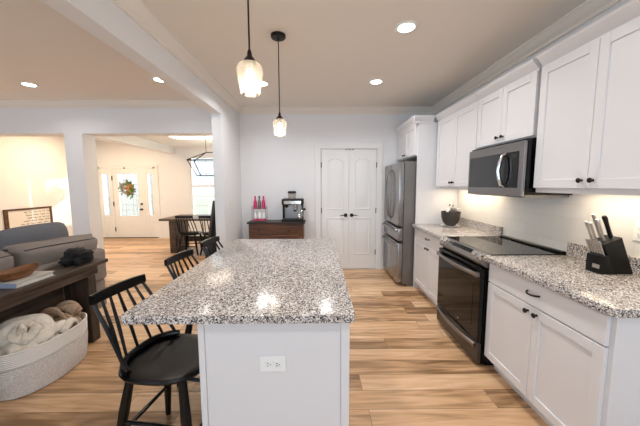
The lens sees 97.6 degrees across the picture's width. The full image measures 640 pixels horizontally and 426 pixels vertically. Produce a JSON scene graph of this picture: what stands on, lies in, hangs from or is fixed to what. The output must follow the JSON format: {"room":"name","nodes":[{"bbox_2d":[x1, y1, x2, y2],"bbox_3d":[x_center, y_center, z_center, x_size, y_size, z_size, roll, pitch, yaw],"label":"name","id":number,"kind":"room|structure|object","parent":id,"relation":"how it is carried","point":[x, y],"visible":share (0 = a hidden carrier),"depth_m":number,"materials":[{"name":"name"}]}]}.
{"room":"kitchen","nodes":[
{"label":"kitchen","id":0,"kind":"room"},
{"bbox_2d":[0,136,72,236],"bbox_3d":[-6.191,-0.081,2.053,0.150,2.700,11.200,0,6,0],"label":"wall","id":1,"kind":"structure","parent":0,"point":[33,169],"depth_m":6.03,"materials":[{"name":"white paint"}]},
{"bbox_2d":[3,206,52,229],"bbox_3d":[-6.129,0.155,5.927,0.030,0.530,0.980,0,6,0],"label":"framed sign","id":2,"kind":"object","parent":1,"relation":"attached to","point":[22,217],"visible":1,"depth_m":5.85,"materials":[{"name":"beige paper"}]},
{"bbox_2d":[0,108,211,248],"bbox_3d":[-3.793,-0.330,4.434,4.685,2.700,0.250,0,6,0],"label":"wall","id":3,"kind":"structure","parent":0,"point":[79,127],"depth_m":4.22,"materials":[{"name":"white paint"}]},
{"bbox_2d":[0,100,201,107],"bbox_3d":[-3.796,-1.608,4.136,4.685,0.098,0.085,0,6,0],"label":"trim","id":4,"kind":"structure","parent":3,"relation":"attached to","point":[3,103],"depth_m":4.13,"materials":[{"name":"white paint"}]},
{"bbox_2d":[41,0,242,250],"bbox_3d":[-1.355,0.048,0.612,0.130,2.700,8.230,0,6,0],"label":"wall","id":5,"kind":"structure","parent":0,"point":[103,19],"depth_m":2.75,"materials":[{"name":"white paint"}]},
{"bbox_2d":[111,0,242,113],"bbox_3d":[-1.252,-1.246,0.482,0.085,0.098,8.230,0,6,0],"label":"trim","id":6,"kind":"structure","parent":5,"relation":"attached to","point":[136,10],"depth_m":2.37,"materials":[{"name":"white paint"}]},
{"bbox_2d":[95,139,212,232],"bbox_3d":[-3.829,-0.682,7.715,4.965,2.740,0.150,0,6,0],"label":"wall","id":7,"kind":"structure","parent":0,"point":[172,168],"depth_m":7.58,"materials":[{"name":"white paint"}]},
{"bbox_2d":[97,164,161,237],"bbox_3d":[-5.245,-0.319,7.700,1.730,2.030,0.210,0,6,0],"label":"door","id":8,"kind":"structure","parent":7,"relation":"in","point":[115,225],"depth_m":7.68,"materials":[{"name":"white paint"}]},
{"bbox_2d":[118,169,135,199],"bbox_3d":[-5.230,-0.772,7.555,0.522,0.829,0.126,0,6,0],"label":"wreath","id":9,"kind":"object","parent":8,"relation":"hanging from","point":[130,188],"visible":1,"depth_m":7.56,"materials":[{"name":"multicoloured"}]},
{"bbox_2d":[95,136,174,153],"bbox_3d":[-4.003,-1.639,5.983,0.220,0.405,3.100,0,6,0],"label":"trim","id":10,"kind":"structure","parent":7,"relation":"attached to","point":[133,141],"depth_m":6.07,"materials":[{"name":"white paint"}]},
{"bbox_2d":[161,233,206,237],"bbox_3d":[-2.944,0.621,7.772,2.945,0.130,0.014,0,6,0],"label":"baseboard","id":11,"kind":"structure","parent":7,"relation":"attached to","point":[164,235],"depth_m":7.76,"materials":[{"name":"white paint"}]},
{"bbox_2d":[174,146,212,149],"bbox_3d":[-2.692,-1.741,7.508,2.425,0.078,0.068,0,6,0],"label":"trim","id":12,"kind":"structure","parent":7,"relation":"attached to","point":[175,147],"depth_m":7.50,"materials":[{"name":"white paint"}]},
{"bbox_2d":[186,153,213,213],"bbox_3d":[-2.887,-0.725,7.658,1.450,1.770,0.130,0,6,0],"label":"window","id":13,"kind":"structure","parent":7,"relation":"in","point":[190,176],"depth_m":7.63,"materials":[{"name":"white paint"}]},
{"bbox_2d":[136,136,211,146],"bbox_3d":[-2.616,-1.795,6.054,2.555,0.320,3.250,0,6,0],"label":"ceiling","id":14,"kind":"structure","parent":0,"point":[173,141],"depth_m":6.45,"materials":[{"name":"white paint"}]},
{"bbox_2d":[187,136,213,175],"bbox_3d":[-2.223,-1.361,6.177,1.302,1.089,0.362,0,6,0],"label":"chandelier","id":15,"kind":"object","parent":14,"relation":"hanging from","point":[202,154],"visible":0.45,"depth_m":6.14,"materials":[{"name":"black metal"}]},
{"bbox_2d":[0,238,548,425],"bbox_3d":[-2.112,1.302,2.251,8.300,0.120,11.450,0,6,0],"label":"floor","id":16,"kind":"structure","parent":0,"point":[406,368],"depth_m":2.14,"materials":[{"name":"brown wood"}]},
{"bbox_2d":[0,312,87,400],"bbox_3d":[-2.157,1.078,2.182,0.416,0.336,0.670,0,6,0],"label":"basket","id":17,"kind":"object","parent":16,"relation":"on","point":[28,371],"visible":0.73,"depth_m":2.00,"materials":[{"name":"wicker"}]},
{"bbox_2d":[0,313,78,355],"bbox_3d":[-2.155,0.944,2.117,0.357,0.366,0.458,0,6,0],"label":"blanket","id":18,"kind":"object","parent":17,"relation":"in","point":[17,334],"visible":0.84,"depth_m":2.02,"materials":[{"name":"white fabric"}]},
{"bbox_2d":[40,300,81,328],"bbox_3d":[-2.174,0.885,2.361,0.282,0.271,0.196,0,6,0],"label":"throw","id":19,"kind":"object","parent":17,"relation":"in","point":[72,308],"visible":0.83,"depth_m":2.33,"materials":[{"name":"beige fabric"}]},
{"bbox_2d":[0,234,106,312],"bbox_3d":[-2.884,0.776,1.613,1.010,0.861,3.120,0,6,0],"label":"sofa","id":20,"kind":"object","parent":16,"relation":"on","point":[47,253],"visible":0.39,"depth_m":2.52,"materials":[{"name":"fabric"}]},
{"bbox_2d":[0,249,13,270],"bbox_3d":[-2.562,0.534,1.879,0.310,0.409,0.825,0,6,0],"label":"cushion","id":21,"kind":"object","parent":20,"relation":"on","point":[6,259],"depth_m":2.18,"materials":[{"name":"fabric"}]},
{"bbox_2d":[0,222,67,249],"bbox_3d":[-2.880,0.372,2.785,0.228,0.514,0.784,0,6,0],"label":"throw pillow","id":22,"kind":"object","parent":20,"relation":"on","point":[53,230],"visible":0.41,"depth_m":2.71,"materials":[{"name":"grey fabric"}]},
{"bbox_2d":[4,234,96,267],"bbox_3d":[-2.568,0.450,2.701,0.319,0.434,0.836,0,6,0],"label":"cushion","id":23,"kind":"object","parent":20,"relation":"on","point":[47,253],"depth_m":2.51,"materials":[{"name":"fabric"}]},
{"bbox_2d":[0,258,107,342],"bbox_3d":[-2.230,0.949,1.505,0.275,0.735,2.640,0,6,0],"label":"console table","id":24,"kind":"object","parent":16,"relation":"on","point":[78,282],"visible":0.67,"depth_m":2.39,"materials":[{"name":"brown wood"}]},
{"bbox_2d":[0,271,53,288],"bbox_3d":[-2.239,0.499,2.111,0.210,0.036,0.295,0,6,0],"label":"book","id":25,"kind":"object","parent":24,"relation":"on","point":[36,276],"visible":0.83,"depth_m":2.06,"materials":[{"name":"white paper"}]},
{"bbox_2d":[0,263,38,281],"bbox_3d":[-2.254,0.447,2.078,0.162,0.074,0.313,0,6,0],"label":"dough bowl","id":26,"kind":"object","parent":25,"relation":"on","point":[22,271],"visible":1,"depth_m":2.08,"materials":[{"name":"brown wood"}]},
{"bbox_2d":[58,247,93,266],"bbox_3d":[-2.248,0.389,2.603,0.198,0.156,0.352,0,6,0],"label":"crumpled cloth","id":27,"kind":"object","parent":24,"relation":"on","point":[77,256],"visible":1,"depth_m":2.53,"materials":[{"name":"black fabric"}]},
{"bbox_2d":[88,274,201,425],"bbox_3d":[-0.829,0.845,1.518,0.556,0.934,0.443,1,6,9],"label":"counter stool","id":28,"kind":"object","parent":16,"relation":"on","point":[166,359],"visible":0.88,"depth_m":1.43,"materials":[{"name":"black paint"}]},
{"bbox_2d":[164,249,198,386],"bbox_3d":[-0.831,0.779,2.178,0.556,0.934,0.443,0,6,7],"label":"counter stool","id":29,"kind":"object","parent":16,"relation":"on","point":[174,258],"visible":0.17,"depth_m":2.11,"materials":[{"name":"black paint"}]},
{"bbox_2d":[159,214,210,252],"bbox_3d":[-2.446,0.454,6.288,1.800,0.757,0.900,0,6,0],"label":"dining table","id":30,"kind":"object","parent":16,"relation":"on","point":[174,235],"visible":0.24,"depth_m":6.02,"materials":[{"name":"brown wood"}]},
{"bbox_2d":[175,216,202,255],"bbox_3d":[-2.753,0.451,5.934,0.462,0.845,0.513,0,6,0],"label":"dining chair","id":31,"kind":"object","parent":16,"relation":"on","point":[187,233],"visible":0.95,"depth_m":5.81,"materials":[{"name":"black paint"}]},
{"bbox_2d":[198,216,210,255],"bbox_3d":[-2.257,0.451,5.918,0.462,0.845,0.513,0,6,6],"label":"dining chair","id":32,"kind":"object","parent":16,"relation":"on","point":[205,233],"visible":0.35,"depth_m":5.74,"materials":[{"name":"black paint"}]},
{"bbox_2d":[205,200,216,258],"bbox_3d":[-1.573,0.426,4.141,0.251,1.240,0.420,0,6,0],"label":"frame","id":33,"kind":"object","parent":16,"relation":"on","point":[212,227],"visible":0.18,"depth_m":3.94,"materials":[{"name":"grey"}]},
{"bbox_2d":[200,236,222,257],"bbox_3d":[-0.826,0.719,2.765,0.556,0.934,0.443,0,6,7],"label":"counter stool","id":34,"kind":"object","parent":16,"relation":"on","point":[215,239],"visible":0.19,"depth_m":2.75,"materials":[{"name":"black paint"}]},
{"bbox_2d":[197,323,349,425],"bbox_3d":[-0.191,0.815,2.038,0.687,0.879,1.585,0,6,0],"label":"base cabinet","id":35,"kind":"object","parent":16,"relation":"on","point":[313,390],"visible":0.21,"depth_m":1.24,"materials":[{"name":"white paint"}]},
{"bbox_2d":[120,239,354,324],"bbox_3d":[-0.351,0.361,1.989,0.982,0.034,1.660,0,6,0],"label":"countertop","id":36,"kind":"structure","parent":35,"relation":"on","point":[246,281],"depth_m":1.45,"materials":[{"name":"stone"}]},
{"bbox_2d":[260,356,285,371],"bbox_3d":[-0.207,0.663,1.229,0.114,0.072,0.009,0,6,0],"label":"wall outlet","id":37,"kind":"object","parent":35,"relation":"attached to","point":[267,363],"visible":1,"depth_m":1.23,"materials":[{"name":"white plastic"}]},
{"bbox_2d":[265,361,271,367],"bbox_3d":[-0.227,0.664,1.226,0.029,0.029,0.004,0,6,0],"label":"receptacle","id":38,"kind":"object","parent":37,"relation":"attached to","point":[268,364],"depth_m":1.22,"materials":[{"name":"white plastic"}]},
{"bbox_2d":[274,361,280,367],"bbox_3d":[-0.186,0.663,1.226,0.029,0.029,0.004,0,6,0],"label":"receptacle","id":39,"kind":"object","parent":37,"relation":"attached to","point":[277,364],"depth_m":1.23,"materials":[{"name":"white plastic"}]},
{"bbox_2d":[247,220,305,238],"bbox_3d":[-0.698,0.562,4.616,0.920,0.866,0.346,0,6,0],"label":"dresser","id":40,"kind":"object","parent":16,"relation":"on","point":[270,229],"visible":0.38,"depth_m":4.45,"materials":[{"name":"brown wood"}]},
{"bbox_2d":[281,191,305,221],"bbox_3d":[-0.421,-0.108,4.513,0.381,0.486,0.352,0,6,0],"label":"espresso machine","id":41,"kind":"object","parent":40,"relation":"on","point":[292,206],"visible":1,"depth_m":4.49,"materials":[{"name":"grey metal"}]},
{"bbox_2d":[281,219,303,221],"bbox_3d":[-0.434,0.118,4.479,0.354,0.045,0.105,0,6,0],"label":"drip tray","id":42,"kind":"object","parent":41,"relation":"on","point":[283,220],"depth_m":4.43,"materials":[{"name":"black metal"}]},
{"bbox_3d":[-0.980,0.013,4.547,0.227,0.243,0.128,0,6,0],"label":"tiered stand","id":43,"kind":"object","parent":40,"relation":"on","visible":0},
{"bbox_2d":[253,196,256,208],"bbox_3d":[-1.047,-0.175,4.521,0.058,0.208,0.071,0,6,0],"label":"bottle","id":44,"kind":"object","parent":43,"relation":"on","point":[255,201],"visible":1,"depth_m":4.51,"materials":[{"name":"pink glass"}]},
{"bbox_2d":[258,196,260,208],"bbox_3d":[-0.980,-0.175,4.521,0.058,0.208,0.071,0,6,0],"label":"bottle","id":45,"kind":"object","parent":43,"relation":"on","point":[259,200],"visible":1,"depth_m":4.51,"materials":[{"name":"grey glass"}]},
{"bbox_2d":[258,212,261,220],"bbox_3d":[-0.980,0.050,4.550,0.062,0.140,0.062,0,6,0],"label":"jar","id":46,"kind":"object","parent":43,"relation":"on","point":[259,213],"visible":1,"depth_m":4.53,"materials":[{"name":"glass"}]},
{"bbox_2d":[262,196,264,208],"bbox_3d":[-0.913,-0.176,4.521,0.058,0.208,0.071,0,6,0],"label":"bottle","id":47,"kind":"object","parent":43,"relation":"on","point":[263,200],"visible":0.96,"depth_m":4.51,"materials":[{"name":"pink glass"}]},
{"bbox_2d":[262,212,265,220],"bbox_3d":[-0.913,0.049,4.551,0.062,0.140,0.062,0,6,0],"label":"jar","id":48,"kind":"object","parent":43,"relation":"on","point":[263,213],"visible":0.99,"depth_m":4.53,"materials":[{"name":"glass"}]},
{"bbox_2d":[382,161,416,285],"bbox_3d":[1.438,0.127,4.327,0.850,1.775,0.830,0,6,0],"label":"refrigerator","id":49,"kind":"object","parent":16,"relation":"on","point":[400,178],"visible":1,"depth_m":3.96,"materials":[{"name":"grey metal"}]},
{"bbox_2d":[395,115,457,287],"bbox_3d":[1.559,-0.161,4.265,0.641,2.360,0.950,0,6,0],"label":"tall cabinet","id":50,"kind":"object","parent":16,"relation":"on","point":[417,137],"visible":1,"depth_m":3.82,"materials":[{"name":"white paint"}]},
{"bbox_2d":[413,228,442,305],"bbox_3d":[1.576,0.671,3.425,0.602,0.873,0.955,0,6,0],"label":"base cabinet","id":51,"kind":"object","parent":16,"relation":"on","point":[426,246],"visible":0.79,"depth_m":3.44,"materials":[{"name":"white paint"}]},
{"bbox_2d":[412,217,502,238],"bbox_3d":[1.571,0.166,3.373,0.633,0.141,0.959,0,6,0],"label":"countertop","id":52,"kind":"structure","parent":51,"relation":"on","point":[468,227],"depth_m":3.26,"materials":[{"name":"stone"}]},
{"bbox_3d":[1.688,0.162,3.628,0.239,0.016,0.239,0,6,0],"label":"plate","id":53,"kind":"object","parent":52,"relation":"on","visible":0},
{"bbox_2d":[441,211,460,225],"bbox_3d":[1.688,0.071,3.619,0.236,0.182,0.235,0,6,0],"label":"mixing bowl","id":54,"kind":"object","parent":53,"relation":"on","point":[449,218],"visible":0.96,"depth_m":3.54,"materials":[{"name":"grey ceramic"}]},
{"bbox_2d":[446,203,453,211],"bbox_3d":[1.665,-0.019,3.610,0.115,0.214,0.070,0,6,0],"label":"whisk","id":55,"kind":"object","parent":54,"relation":"in","point":[450,204],"visible":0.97,"depth_m":3.59,"materials":[{"name":"white plastic"}]},
{"bbox_2d":[450,208,460,211],"bbox_3d":[1.762,-0.009,3.612,0.163,0.119,0.083,0,6,0],"label":"measuring cup","id":56,"kind":"object","parent":54,"relation":"in","point":[451,209],"visible":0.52,"depth_m":3.59,"materials":[{"name":"grey metal"}]},
{"bbox_2d":[437,235,565,364],"bbox_3d":[1.533,0.727,2.562,0.722,0.936,0.758,0,6,0],"label":"range","id":57,"kind":"object","parent":16,"relation":"on","point":[463,272],"visible":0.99,"depth_m":2.41,"materials":[{"name":"black glass"}]},
{"bbox_2d":[446,236,565,255],"bbox_3d":[1.599,0.288,2.518,0.589,0.020,0.758,0,6,0],"label":"cooktop","id":58,"kind":"object","parent":57,"relation":"in","point":[488,245],"depth_m":2.42,"materials":[{"name":"black glass"}]},
{"bbox_2d":[484,263,639,425],"bbox_3d":[1.576,0.843,1.734,0.628,0.873,0.900,0,6,0],"label":"base cabinet","id":59,"kind":"object","parent":16,"relation":"on","point":[574,363],"visible":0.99,"depth_m":1.51,"materials":[{"name":"white paint"}]},
{"bbox_2d":[484,242,639,317],"bbox_3d":[1.577,0.339,1.664,0.649,0.141,0.942,0,6,0],"label":"countertop","id":60,"kind":"structure","parent":59,"relation":"on","point":[614,295],"depth_m":1.61,"materials":[{"name":"stone"}]},
{"bbox_2d":[585,235,632,273],"bbox_3d":[1.777,0.252,1.714,0.198,0.222,0.108,0,6,0],"label":"knife block","id":61,"kind":"object","parent":60,"relation":"on","point":[615,260],"visible":0.98,"depth_m":1.67,"materials":[{"name":"black wood"}]},
{"bbox_2d":[585,238,590,252],"bbox_3d":[1.676,0.203,1.749,0.043,0.091,0.014,0,6,0],"label":"knife","id":62,"kind":"object","parent":61,"relation":"in","point":[586,239],"visible":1,"depth_m":1.75,"materials":[{"name":"silver metal"}]},
{"bbox_2d":[585,221,593,239],"bbox_3d":[1.671,0.113,1.738,0.059,0.124,0.019,0,6,0],"label":"knife","id":63,"kind":"object","parent":61,"relation":"in","point":[586,222],"visible":0.79,"depth_m":1.73,"materials":[{"name":"silver metal"}]},
{"bbox_2d":[589,222,597,240],"bbox_3d":[1.675,0.116,1.714,0.058,0.120,0.020,0,6,0],"label":"knife","id":64,"kind":"object","parent":61,"relation":"in","point":[590,223],"visible":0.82,"depth_m":1.71,"materials":[{"name":"silver metal"}]},
{"bbox_2d":[590,239,596,253],"bbox_3d":[1.676,0.206,1.716,0.043,0.091,0.014,0,6,0],"label":"knife","id":65,"kind":"object","parent":61,"relation":"in","point":[591,240],"visible":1,"depth_m":1.71,"materials":[{"name":"silver metal"}]},
{"bbox_2d":[592,214,599,238],"bbox_3d":[1.703,0.082,1.721,0.074,0.157,0.022,0,6,0],"label":"knife","id":66,"kind":"object","parent":61,"relation":"in","point":[593,215],"visible":0.55,"depth_m":1.72,"materials":[{"name":"silver metal"}]},
{"bbox_2d":[593,240,598,254],"bbox_3d":[1.676,0.208,1.700,0.043,0.091,0.014,0,6,0],"label":"knife","id":67,"kind":"object","parent":61,"relation":"in","point":[594,241],"visible":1,"depth_m":1.70,"materials":[{"name":"silver metal"}]},
{"bbox_2d":[596,240,601,254],"bbox_3d":[1.677,0.209,1.683,0.043,0.091,0.014,0,6,0],"label":"knife","id":68,"kind":"object","parent":61,"relation":"in","point":[597,243],"visible":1,"depth_m":1.68,"materials":[{"name":"silver metal"}]},
{"bbox_2d":[594,219,605,241],"bbox_3d":[1.687,0.103,1.687,0.070,0.140,0.029,0,6,0],"label":"knife","id":69,"kind":"object","parent":61,"relation":"in","point":[597,221],"visible":1,"depth_m":1.68,"materials":[{"name":"silver metal"}]},
{"bbox_2d":[598,241,604,255],"bbox_3d":[1.677,0.211,1.667,0.043,0.091,0.014,0,6,0],"label":"knife","id":70,"kind":"object","parent":61,"relation":"in","point":[599,242],"visible":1,"depth_m":1.66,"materials":[{"name":"silver metal"}]},
{"bbox_2d":[602,215,613,238],"bbox_3d":[1.724,0.086,1.677,0.073,0.145,0.031,0,6,0],"label":"knife","id":71,"kind":"object","parent":61,"relation":"in","point":[604,217],"visible":1,"depth_m":1.67,"materials":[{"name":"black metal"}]},
{"bbox_2d":[0,0,585,106],"bbox_3d":[-2.109,-1.342,0.475,8.300,0.100,8.450,0,6,0],"label":"ceiling","id":72,"kind":"structure","parent":0,"point":[330,53],"depth_m":2.56,"materials":[{"name":"white paint"}]},
{"bbox_2d":[18,82,39,86],"bbox_3d":[-3.593,-1.585,3.459,0.184,0.008,0.184,0,6,0],"label":"recessed light","id":73,"kind":"object","parent":72,"relation":"in","point":[28,84],"visible":1,"depth_m":3.44,"materials":[{"name":"white plastic"}]},
{"bbox_2d":[151,77,163,82],"bbox_3d":[-1.892,-1.576,3.313,0.184,0.008,0.184,0,6,0],"label":"recessed light","id":74,"kind":"object","parent":72,"relation":"in","point":[156,79],"visible":0.52,"depth_m":3.29,"materials":[{"name":"white plastic"}]},
{"bbox_2d":[243,0,256,91],"bbox_3d":[-0.326,-0.964,1.267,0.124,0.824,0.124,0,6,0],"label":"pendant light","id":75,"kind":"object","parent":72,"relation":"hanging from","point":[250,82],"visible":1,"depth_m":1.28,"materials":[{"name":"white glass"}]},
{"bbox_2d":[246,62,253,70],"bbox_3d":[-0.325,-0.677,1.296,0.036,0.029,0.036,0,6,0],"label":"bulb socket","id":76,"kind":"object","parent":75,"relation":"attached to","point":[249,65],"depth_m":1.28,"materials":[{"name":"white glass"}]},
{"bbox_2d":[257,81,269,85],"bbox_3d":[-0.713,-1.594,3.451,0.184,0.008,0.184,0,6,0],"label":"recessed light","id":77,"kind":"object","parent":72,"relation":"in","point":[259,83],"visible":0.91,"depth_m":3.44,"materials":[{"name":"white plastic"}]},
{"bbox_2d":[271,31,285,133],"bbox_3d":[-0.348,-1.077,2.381,0.124,0.824,0.124,0,6,0],"label":"pendant light","id":78,"kind":"object","parent":72,"relation":"hanging from","point":[278,36],"visible":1,"depth_m":2.37,"materials":[{"name":"black metal"}]},
{"bbox_2d":[369,79,383,84],"bbox_3d":[0.682,-1.594,3.402,0.184,0.008,0.184,0,6,0],"label":"recessed light","id":79,"kind":"object","parent":72,"relation":"in","point":[373,81],"visible":1,"depth_m":3.38,"materials":[{"name":"white plastic"}]},
{"bbox_2d":[394,20,417,33],"bbox_3d":[0.687,-1.475,2.228,0.184,0.008,0.184,0,6,0],"label":"recessed light","id":80,"kind":"object","parent":72,"relation":"in","point":[405,27],"visible":1,"depth_m":2.22,"materials":[{"name":"white plastic"}]},
{"bbox_2d":[239,114,433,268],"bbox_3d":[0.279,-0.379,4.779,3.465,2.700,0.120,0,6,0],"label":"wall","id":81,"kind":"structure","parent":0,"point":[273,164],"depth_m":4.64,"materials":[{"name":"white paint"}]},
{"bbox_2d":[240,107,433,113],"bbox_3d":[0.278,-1.663,4.545,3.210,0.098,0.085,0,6,0],"label":"trim","id":82,"kind":"structure","parent":81,"relation":"attached to","point":[245,110],"depth_m":4.54,"materials":[{"name":"white paint"}]},
{"bbox_2d":[315,143,382,268],"bbox_3d":[0.482,-0.092,4.713,1.127,2.140,0.071,0,6,0],"label":"door","id":83,"kind":"structure","parent":81,"relation":"in","point":[351,184],"depth_m":4.71,"materials":[{"name":"white paint"}]},
{"bbox_2d":[434,0,630,253],"bbox_3d":[1.983,0.034,0.638,0.125,2.700,8.230,0,6,0],"label":"wall","id":84,"kind":"structure","parent":0,"point":[623,2],"depth_m":2.33,"materials":[{"name":"white paint"}]},
{"bbox_2d":[435,92,479,189],"bbox_3d":[1.703,-0.758,3.273,0.363,0.962,0.926,0,6,0],"label":"upper cabinet","id":85,"kind":"object","parent":84,"relation":"attached to","point":[457,124],"visible":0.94,"depth_m":3.20,"materials":[{"name":"white paint"}]},
{"bbox_2d":[475,58,541,148],"bbox_3d":[1.709,-0.876,2.413,0.363,0.555,0.745,0,6,0],"label":"upper cabinet","id":86,"kind":"object","parent":84,"relation":"attached to","point":[508,107],"visible":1,"depth_m":2.31,"materials":[{"name":"white paint"}]},
{"bbox_2d":[468,138,572,197],"bbox_3d":[1.662,-0.369,2.452,0.457,0.445,0.758,0,6,0],"label":"microwave","id":87,"kind":"object","parent":86,"relation":"attached to","point":[505,169],"visible":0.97,"depth_m":2.25,"materials":[{"name":"silver glass"}]},
{"bbox_2d":[432,0,622,113],"bbox_3d":[1.873,-1.260,0.506,0.085,0.098,8.230,0,6,0],"label":"trim","id":88,"kind":"structure","parent":84,"relation":"attached to","point":[588,10],"depth_m":2.40,"materials":[{"name":"white paint"}]},
{"bbox_2d":[458,190,639,257],"bbox_3d":[1.903,-0.141,2.216,0.010,0.870,3.208,0,6,0],"label":"backsplash","id":89,"kind":"structure","parent":84,"relation":"attached to","point":[549,222],"depth_m":2.25,"materials":[{"name":"tile"}]},
{"bbox_2d":[533,0,639,195],"bbox_3d":[1.717,-0.590,1.613,0.363,0.962,0.831,0,6,0],"label":"upper cabinet","id":90,"kind":"object","parent":84,"relation":"attached to","point":[588,142],"visible":1,"depth_m":1.61,"materials":[{"name":"white paint"}]},
{"bbox_2d":[632,222,639,240],"bbox_3d":[1.898,0.112,1.660,0.009,0.114,0.072,0,6,0],"label":"wall outlet","id":91,"kind":"object","parent":84,"relation":"attached to","point":[636,232],"visible":1,"depth_m":1.68,"materials":[{"name":"white plastic"}]},
{"label":"outside","id":92,"kind":"structure","parent":0,"visible":0},
{"bbox_2d":[106,193,214,215],"bbox_3d":[-9.266,-1.681,33.855,42.000,0.100,52.150,0,6,0],"label":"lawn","id":93,"kind":"structure","parent":92,"point":[131,211],"depth_m":24.26,"materials":[{"name":"white"}]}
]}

